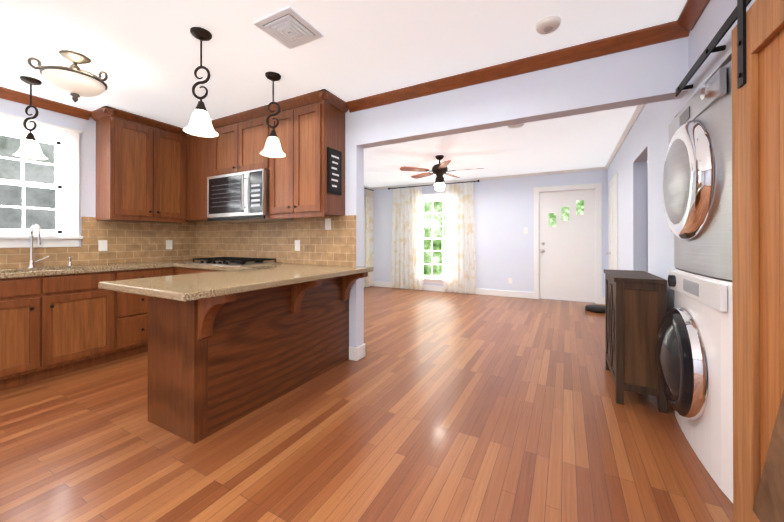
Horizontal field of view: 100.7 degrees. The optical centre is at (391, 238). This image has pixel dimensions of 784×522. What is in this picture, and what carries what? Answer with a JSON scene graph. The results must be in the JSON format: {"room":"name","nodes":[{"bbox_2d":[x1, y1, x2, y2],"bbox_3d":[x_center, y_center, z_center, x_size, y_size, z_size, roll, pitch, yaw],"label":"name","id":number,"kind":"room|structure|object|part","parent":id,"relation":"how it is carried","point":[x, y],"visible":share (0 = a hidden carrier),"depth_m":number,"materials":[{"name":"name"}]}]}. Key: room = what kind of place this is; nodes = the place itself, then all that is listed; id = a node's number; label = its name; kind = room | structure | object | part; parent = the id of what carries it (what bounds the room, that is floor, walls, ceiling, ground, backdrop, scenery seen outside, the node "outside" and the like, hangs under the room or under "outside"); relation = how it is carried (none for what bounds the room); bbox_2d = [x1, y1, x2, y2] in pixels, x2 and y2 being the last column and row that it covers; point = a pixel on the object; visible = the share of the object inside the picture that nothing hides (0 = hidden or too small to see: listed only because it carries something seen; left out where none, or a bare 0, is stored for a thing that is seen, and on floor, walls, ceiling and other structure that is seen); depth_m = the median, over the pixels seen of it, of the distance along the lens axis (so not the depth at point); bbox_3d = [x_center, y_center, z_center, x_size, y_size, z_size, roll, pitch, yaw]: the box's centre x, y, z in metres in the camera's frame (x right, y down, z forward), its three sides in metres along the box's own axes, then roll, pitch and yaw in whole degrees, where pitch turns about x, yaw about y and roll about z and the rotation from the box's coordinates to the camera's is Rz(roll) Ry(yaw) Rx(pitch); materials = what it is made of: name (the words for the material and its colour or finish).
{"room":"kitchen","nodes":[
{"label":"kitchen","id":0,"kind":"room"},
{"bbox_2d":[0,269,71,276],"bbox_3d":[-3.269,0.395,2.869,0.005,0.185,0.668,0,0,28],"label":"countertop","id":1,"kind":"structure","parent":0,"relation":"attached to","point":[53,270],"depth_m":2.59,"materials":[{"name":"beige stone"}]},
{"bbox_2d":[0,269,91,300],"bbox_3d":[-3.073,0.400,2.764,0.440,0.195,0.700,0,0,28],"label":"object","id":2,"kind":"structure","parent":0,"relation":"attached to","point":[48,284],"depth_m":2.67,"materials":[{"name":"brown wood"}]},
{"bbox_2d":[0,98,367,281],"bbox_3d":[-2.883,-0.068,4.083,0.150,2.500,9.600,0,0,28],"label":"wall","id":3,"kind":"structure","parent":0,"point":[87,171],"depth_m":3.35,"materials":[{"name":"blue paint"}]},
{"bbox_2d":[0,112,82,247],"bbox_3d":[-3.483,-0.517,2.908,0.205,1.190,1.030,0,0,28],"label":"kitchen window","id":4,"kind":"structure","parent":3,"relation":"in","point":[51,211],"depth_m":3.15,"materials":[{"name":"white wood"}]},
{"bbox_2d":[0,87,90,119],"bbox_3d":[-4.076,-1.286,1.629,0.070,0.080,3.960,0,0,28],"label":"crown molding","id":5,"kind":"structure","parent":3,"relation":"attached to","point":[8,94],"depth_m":3.07,"materials":[{"name":"brown wood"}]},
{"bbox_2d":[92,106,183,220],"bbox_3d":[-2.814,-0.772,3.682,0.346,1.087,0.736,0,0,28],"label":"upper cabinet","id":6,"kind":"object","parent":3,"relation":"attached to","point":[138,158],"depth_m":3.47,"materials":[{"name":"brown wood"}]},
{"bbox_2d":[364,197,366,279],"bbox_3d":[-0.910,-0.016,7.705,0.205,2.040,0.960,0,0,28],"label":"living room window","id":7,"kind":"structure","parent":3,"relation":"in","point":[365,233],"depth_m":8.03,"materials":[{"name":"white"}]},
{"bbox_2d":[0,0,686,186],"bbox_3d":[0.250,-1.383,2.408,7.560,0.120,10.200,0,0,28],"label":"ceiling","id":8,"kind":"structure","parent":0,"point":[144,55],"depth_m":2.32,"materials":[{"name":"white paint"}]},
{"bbox_2d":[13,76,47,159],"bbox_3d":[-2.999,-1.002,2.696,0.196,0.640,0.196,0,0,28],"label":"pendant light","id":9,"kind":"object","parent":8,"relation":"hanging from","point":[29,148],"visible":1,"depth_m":2.69,"materials":[{"name":"white glass"}]},
{"bbox_2d":[27,50,107,101],"bbox_3d":[-2.308,-1.157,2.326,0.410,0.334,0.412,0,0,28],"label":"semi-flush ceiling light","id":10,"kind":"object","parent":8,"relation":"attached to","point":[74,81],"visible":1,"depth_m":2.29,"materials":[{"name":"beige glass"}]},
{"bbox_2d":[183,27,217,136],"bbox_3d":[-1.226,-1.004,2.086,0.196,0.640,0.196,0,0,28],"label":"pendant light","id":11,"kind":"object","parent":8,"relation":"hanging from","point":[200,124],"visible":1,"depth_m":2.08,"materials":[{"name":"white glass"}]},
{"bbox_2d":[260,71,285,157],"bbox_3d":[-0.961,-1.003,2.624,0.196,0.640,0.196,0,0,28],"label":"pendant light","id":12,"kind":"object","parent":8,"relation":"hanging from","point":[272,148],"visible":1,"depth_m":2.61,"materials":[{"name":"white glass"}]},
{"bbox_2d":[253,6,323,48],"bbox_3d":[-0.646,-1.310,2.048,0.300,0.028,0.300,0,0,28],"label":"ceiling vent","id":13,"kind":"object","parent":8,"relation":"in","point":[289,27],"visible":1,"depth_m":2.02,"materials":[{"name":"grey metal"}]},
{"bbox_2d":[399,155,483,190],"bbox_3d":[0.794,-1.035,5.170,1.280,0.558,1.274,0,0,28],"label":"ceiling fan","id":14,"kind":"object","parent":8,"relation":"hanging from","point":[439,170],"visible":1,"depth_m":5.09,"materials":[{"name":"brown wood"}]},
{"bbox_2d":[508,123,523,128],"bbox_3d":[1.415,-1.299,3.712,0.184,0.040,0.184,0,0,28],"label":"smoke detector","id":15,"kind":"object","parent":8,"relation":"attached to","point":[516,126],"visible":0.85,"depth_m":3.69,"materials":[{"name":"white plastic"}]},
{"bbox_2d":[536,15,560,33],"bbox_3d":[0.959,-1.305,1.994,0.140,0.040,0.140,0,0,28],"label":"smoke detector","id":16,"kind":"object","parent":8,"relation":"attached to","point":[547,24],"visible":1,"depth_m":1.96,"materials":[{"name":"white plastic"}]},
{"bbox_2d":[0,286,732,521],"bbox_3d":[0.250,1.237,2.399,7.560,0.120,10.200,0,0,28],"label":"floor","id":17,"kind":"structure","parent":0,"point":[435,406],"depth_m":1.87,"materials":[{"name":"brown wood"}]},
{"bbox_2d":[0,293,95,390],"bbox_3d":[-3.114,0.838,2.830,0.617,0.680,0.780,0,0,28],"label":"base cabinet","id":18,"kind":"object","parent":17,"relation":"on","point":[41,338],"depth_m":2.68,"materials":[{"name":"brown wood"}]},
{"bbox_2d":[92,265,163,364],"bbox_3d":[-2.834,0.742,3.350,0.621,0.875,0.560,0,0,28],"label":"base cabinet","id":19,"kind":"object","parent":17,"relation":"on","point":[115,312],"depth_m":3.10,"materials":[{"name":"brown wood"}]},
{"bbox_2d":[64,257,207,272],"bbox_3d":[-2.667,0.285,3.657,0.626,0.040,1.296,0,0,28],"label":"countertop","id":20,"kind":"structure","parent":19,"relation":"on","point":[111,264],"depth_m":3.26,"materials":[{"name":"beige stone"}]},
{"bbox_2d":[27,224,72,267],"bbox_3d":[-3.132,0.177,2.807,0.472,0.630,0.684,0,0,28],"label":"faucet","id":21,"kind":"object","parent":20,"relation":"in","point":[31,264],"depth_m":2.95,"materials":[{"name":"silver metal"}]},
{"bbox_2d":[172,265,187,272],"bbox_3d":[-2.109,0.743,3.742,0.334,0.875,0.616,0,0,28],"label":"base cabinet","id":22,"kind":"object","parent":17,"relation":"on","point":[175,268],"depth_m":3.50,"materials":[{"name":"brown wood"}]},
{"bbox_2d":[188,265,215,272],"bbox_3d":[-1.547,0.742,3.441,1.051,0.875,0.616,0,0,28],"label":"base cabinet","id":23,"kind":"object","parent":17,"relation":"on","point":[190,270],"depth_m":3.33,"materials":[{"name":"brown wood"}]},
{"bbox_2d":[136,285,283,443],"bbox_3d":[-1.253,0.738,2.278,0.606,0.875,0.625,0,0,28],"label":"base cabinet","id":24,"kind":"object","parent":17,"relation":"on","point":[215,362],"depth_m":2.03,"materials":[{"name":"brown wood"}]},
{"bbox_2d":[96,265,373,300],"bbox_3d":[-0.975,0.281,2.509,0.901,0.040,1.721,0,0,28],"label":"countertop","id":25,"kind":"structure","parent":24,"relation":"on","point":[225,282],"depth_m":2.06,"materials":[{"name":"beige stone"}]},
{"bbox_2d":[284,281,315,393],"bbox_3d":[-1.057,0.739,2.661,0.590,0.875,0.495,0,0,28],"label":"base cabinet","id":26,"kind":"object","parent":17,"relation":"on","point":[299,300],"depth_m":2.58,"materials":[{"name":"brown wood"}]},
{"bbox_2d":[172,261,295,268],"bbox_3d":[-1.673,0.285,3.504,1.270,0.040,0.626,0,0,28],"label":"countertop","id":27,"kind":"structure","parent":26,"relation":"on","point":[195,264],"depth_m":3.32,"materials":[{"name":"beige stone"}]},
{"bbox_2d":[186,257,281,266],"bbox_3d":[-1.710,0.238,3.510,0.900,0.054,0.500,0,0,28],"label":"cooktop","id":28,"kind":"object","parent":27,"relation":"in","point":[216,261],"depth_m":3.36,"materials":[{"name":"black metal"}]},
{"bbox_2d":[585,305,604,312],"bbox_3d":[3.362,1.143,5.327,0.330,0.078,0.330,0,0,28],"label":"robot vacuum","id":29,"kind":"object","parent":17,"relation":"on","point":[596,308],"visible":0.73,"depth_m":5.23,"materials":[{"name":"black plastic"}]},
{"bbox_2d":[604,269,666,412],"bbox_3d":[1.894,0.727,2.575,0.297,0.900,0.744,0,0,28],"label":"cabinet","id":30,"kind":"object","parent":17,"relation":"on","point":[635,306],"visible":0.96,"depth_m":2.28,"materials":[{"name":"brown wood"}]},
{"bbox_2d":[655,60,732,502],"bbox_3d":[1.968,0.189,1.689,0.898,1.962,0.895,0,0,28],"label":"dryer","id":31,"kind":"object","parent":17,"relation":"on","point":[694,352],"visible":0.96,"depth_m":1.63,"materials":[{"name":"white metal"}]},
{"bbox_3d":[1.652,-0.325,1.860,0.120,0.673,0.673,0,0,28],"label":"dryer door","id":32,"kind":"part","parent":31,"relation":"part of","materials":[{"name":"silver metal"}]},
{"bbox_2d":[655,268,732,502],"bbox_3d":[1.968,0.682,1.688,0.898,0.977,0.895,0,0,28],"label":"washer","id":33,"kind":"object","parent":17,"relation":"on","point":[694,348],"depth_m":1.65,"materials":[{"name":"white metal"}]},
{"bbox_2d":[371,163,647,296],"bbox_3d":[2.619,-0.060,6.665,7.410,2.500,0.150,0,0,28],"label":"wall","id":34,"kind":"structure","parent":0,"point":[503,219],"depth_m":6.74,"materials":[{"name":"blue paint"}]},
{"bbox_2d":[388,180,479,189],"bbox_3d":[0.898,-1.227,7.426,2.216,0.056,0.139,0,0,28],"label":"curtain rod","id":35,"kind":"object","parent":34,"relation":"attached to","point":[428,185],"depth_m":7.38,"materials":[{"name":"black metal"}]},
{"bbox_2d":[366,189,372,286],"bbox_3d":[-0.561,-0.015,8.023,0.067,2.380,0.309,0,0,28],"label":"curtain","id":36,"kind":"object","parent":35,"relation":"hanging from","point":[369,235],"visible":0.92,"depth_m":8.05,"materials":[{"name":"beige fabric"}]},
{"bbox_2d":[391,187,423,289],"bbox_3d":[0.359,-0.016,7.666,0.858,2.380,0.067,0,0,28],"label":"curtain","id":37,"kind":"object","parent":35,"relation":"hanging from","point":[407,259],"visible":1,"depth_m":7.67,"materials":[{"name":"beige fabric"}]},
{"bbox_2d":[443,182,475,293],"bbox_3d":[1.478,-0.018,7.066,0.732,2.380,0.067,0,0,28],"label":"curtain","id":38,"kind":"object","parent":35,"relation":"hanging from","point":[459,265],"visible":1,"depth_m":7.06,"materials":[{"name":"beige fabric"}]},
{"bbox_2d":[422,192,445,283],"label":"window","id":39,"kind":"structure","parent":34,"relation":"in","point":[433,197],"depth_m":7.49,"materials":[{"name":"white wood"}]},
{"bbox_2d":[373,281,533,298],"bbox_3d":[1.147,1.130,7.354,3.800,0.125,0.020,0,0,28],"label":"baseboard","id":40,"kind":"structure","parent":34,"relation":"attached to","point":[518,294],"depth_m":6.87,"materials":[{"name":"white wood"}]},
{"bbox_2d":[371,167,603,189],"bbox_3d":[1.671,-1.283,7.069,5.060,0.050,0.040,0,0,28],"label":"crown molding","id":41,"kind":"structure","parent":34,"relation":"attached to","point":[594,168],"depth_m":6.73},
{"bbox_2d":[508,227,527,283],"bbox_3d":[2.559,0.345,6.605,0.375,1.150,0.010,0,0,28],"label":"switch plates","id":42,"kind":"object","parent":34,"relation":"attached to","point":[510,279],"visible":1,"depth_m":6.66,"materials":[{"name":"white plastic"}]},
{"bbox_2d":[539,189,594,302],"bbox_3d":[3.331,0.126,6.204,0.948,2.102,0.120,0,0,28],"label":"front door","id":43,"kind":"structure","parent":34,"relation":"in","point":[567,242],"depth_m":6.21,"materials":[{"name":"white wood"}]},
{"bbox_2d":[534,183,601,303],"bbox_3d":[3.359,0.084,6.256,1.140,2.210,0.170,0,0,28],"label":"door frame","id":44,"kind":"structure","parent":34,"relation":"attached to","point":[597,187],"depth_m":6.04,"materials":[{"name":"white wood"}]},
{"bbox_2d":[340,37,688,347],"bbox_3d":[-0.377,-0.071,3.245,5.060,2.500,0.130,0,0,28],"label":"wall","id":45,"kind":"structure","parent":0,"point":[654,73],"depth_m":2.50,"materials":[{"name":"blue paint"}]},
{"bbox_2d":[180,132,211,220],"bbox_3d":[-2.199,-0.738,3.923,0.549,1.021,0.391,0,0,28],"label":"upper cabinet","id":46,"kind":"object","parent":45,"relation":"attached to","point":[195,151],"depth_m":3.86,"materials":[{"name":"brown wood"}]},
{"bbox_2d":[204,169,267,224],"bbox_3d":[-1.655,-0.443,3.620,0.690,0.489,0.409,0,0,28],"label":"microwave","id":47,"kind":"object","parent":45,"relation":"attached to","point":[225,194],"depth_m":3.47,"materials":[{"name":"silver metal"}]},
{"bbox_2d":[212,105,267,172],"bbox_3d":[-1.550,-1.003,3.601,0.900,0.626,0.346,0,0,28],"label":"upper cabinet","id":48,"kind":"object","parent":45,"relation":"attached to","point":[239,143],"depth_m":3.43,"materials":[{"name":"brown wood"}]},
{"bbox_2d":[248,165,291,220],"bbox_3d":[-1.260,-0.444,3.408,0.205,0.489,0.409,0,0,28],"label":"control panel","id":49,"kind":"object","parent":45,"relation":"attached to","point":[257,178],"depth_m":3.23,"materials":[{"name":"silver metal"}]},
{"bbox_2d":[268,89,347,220],"bbox_3d":[-0.842,-0.774,3.221,0.705,1.087,0.346,0,0,28],"label":"upper cabinet","id":50,"kind":"object","parent":45,"relation":"attached to","point":[309,181],"depth_m":3.05,"materials":[{"name":"brown wood"}]},
{"bbox_2d":[349,344,365,360],"bbox_3d":[-0.344,1.117,3.223,0.096,0.125,0.162,0,0,28],"label":"baseboard","id":51,"kind":"structure","parent":45,"relation":"attached to","point":[357,354],"depth_m":3.16,"materials":[{"name":"white wood"}]},
{"bbox_2d":[346,22,679,112],"bbox_3d":[0.655,-1.283,2.582,2.450,0.080,0.070,0,0,28],"label":"crown molding","id":52,"kind":"structure","parent":45,"relation":"attached to","point":[660,33],"depth_m":2.39,"materials":[{"name":"brown wood"}]},
{"bbox_2d":[607,0,755,310],"bbox_3d":[1.696,-0.076,1.629,0.120,2.500,9.600,0,0,28],"label":"wall","id":53,"kind":"structure","parent":0,"point":[646,139],"depth_m":2.79,"materials":[{"name":"blue paint"}]},
{"bbox_2d":[606,181,615,269],"bbox_3d":[3.457,0.155,5.131,0.080,2.040,0.800,0,0,28],"label":"door","id":54,"kind":"structure","parent":53,"relation":"in","point":[612,253],"depth_m":5.07,"materials":[{"name":"white wood"}]},
{"bbox_2d":[609,173,617,269],"bbox_3d":[3.485,0.118,5.117,0.019,2.135,0.970,0,0,28],"label":"door frame","id":55,"kind":"structure","parent":53,"relation":"attached to","point":[614,179],"depth_m":4.70,"materials":[{"name":"white wood"}]},
{"bbox_2d":[604,104,645,169],"bbox_3d":[2.879,-1.293,4.011,0.040,0.050,4.170,0,0,28],"label":"crown molding","id":56,"kind":"structure","parent":53,"relation":"attached to","point":[635,116],"depth_m":3.91,"materials":[{"name":"white wood"}]},
{"bbox_2d":[672,0,709,37],"bbox_3d":[0.568,-1.292,-0.270,0.070,0.080,5.180,0,0,28],"label":"crown molding","id":57,"kind":"structure","parent":53,"relation":"attached to","point":[683,24],"depth_m":1.87,"materials":[{"name":"brown wood"}]},
{"bbox_2d":[676,0,783,521],"bbox_3d":[1.201,0.057,0.940,0.099,2.190,2.420,0,0,28],"label":"barn door","id":58,"kind":"structure","parent":53,"relation":"in","point":[758,263],"depth_m":1.15,"materials":[{"name":"brown wood"}]},
{"bbox_3d":[1.201,-0.803,0.943,0.099,0.470,2.420,0,0,28],"label":"barn door rail","id":59,"kind":"part","parent":58,"relation":"part of","materials":[{"name":"black metal"}]},
{"label":"outside","id":60,"kind":"structure","parent":0,"visible":0},
{"bbox_2d":[0,135,53,184],"bbox_3d":[-3.886,-0.516,3.124,0.010,2.170,2.020,0,0,28],"label":"kitchen window","id":61,"kind":"structure","parent":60,"point":[33,172],"depth_m":3.33,"materials":[{"name":"glass"}]}
]}

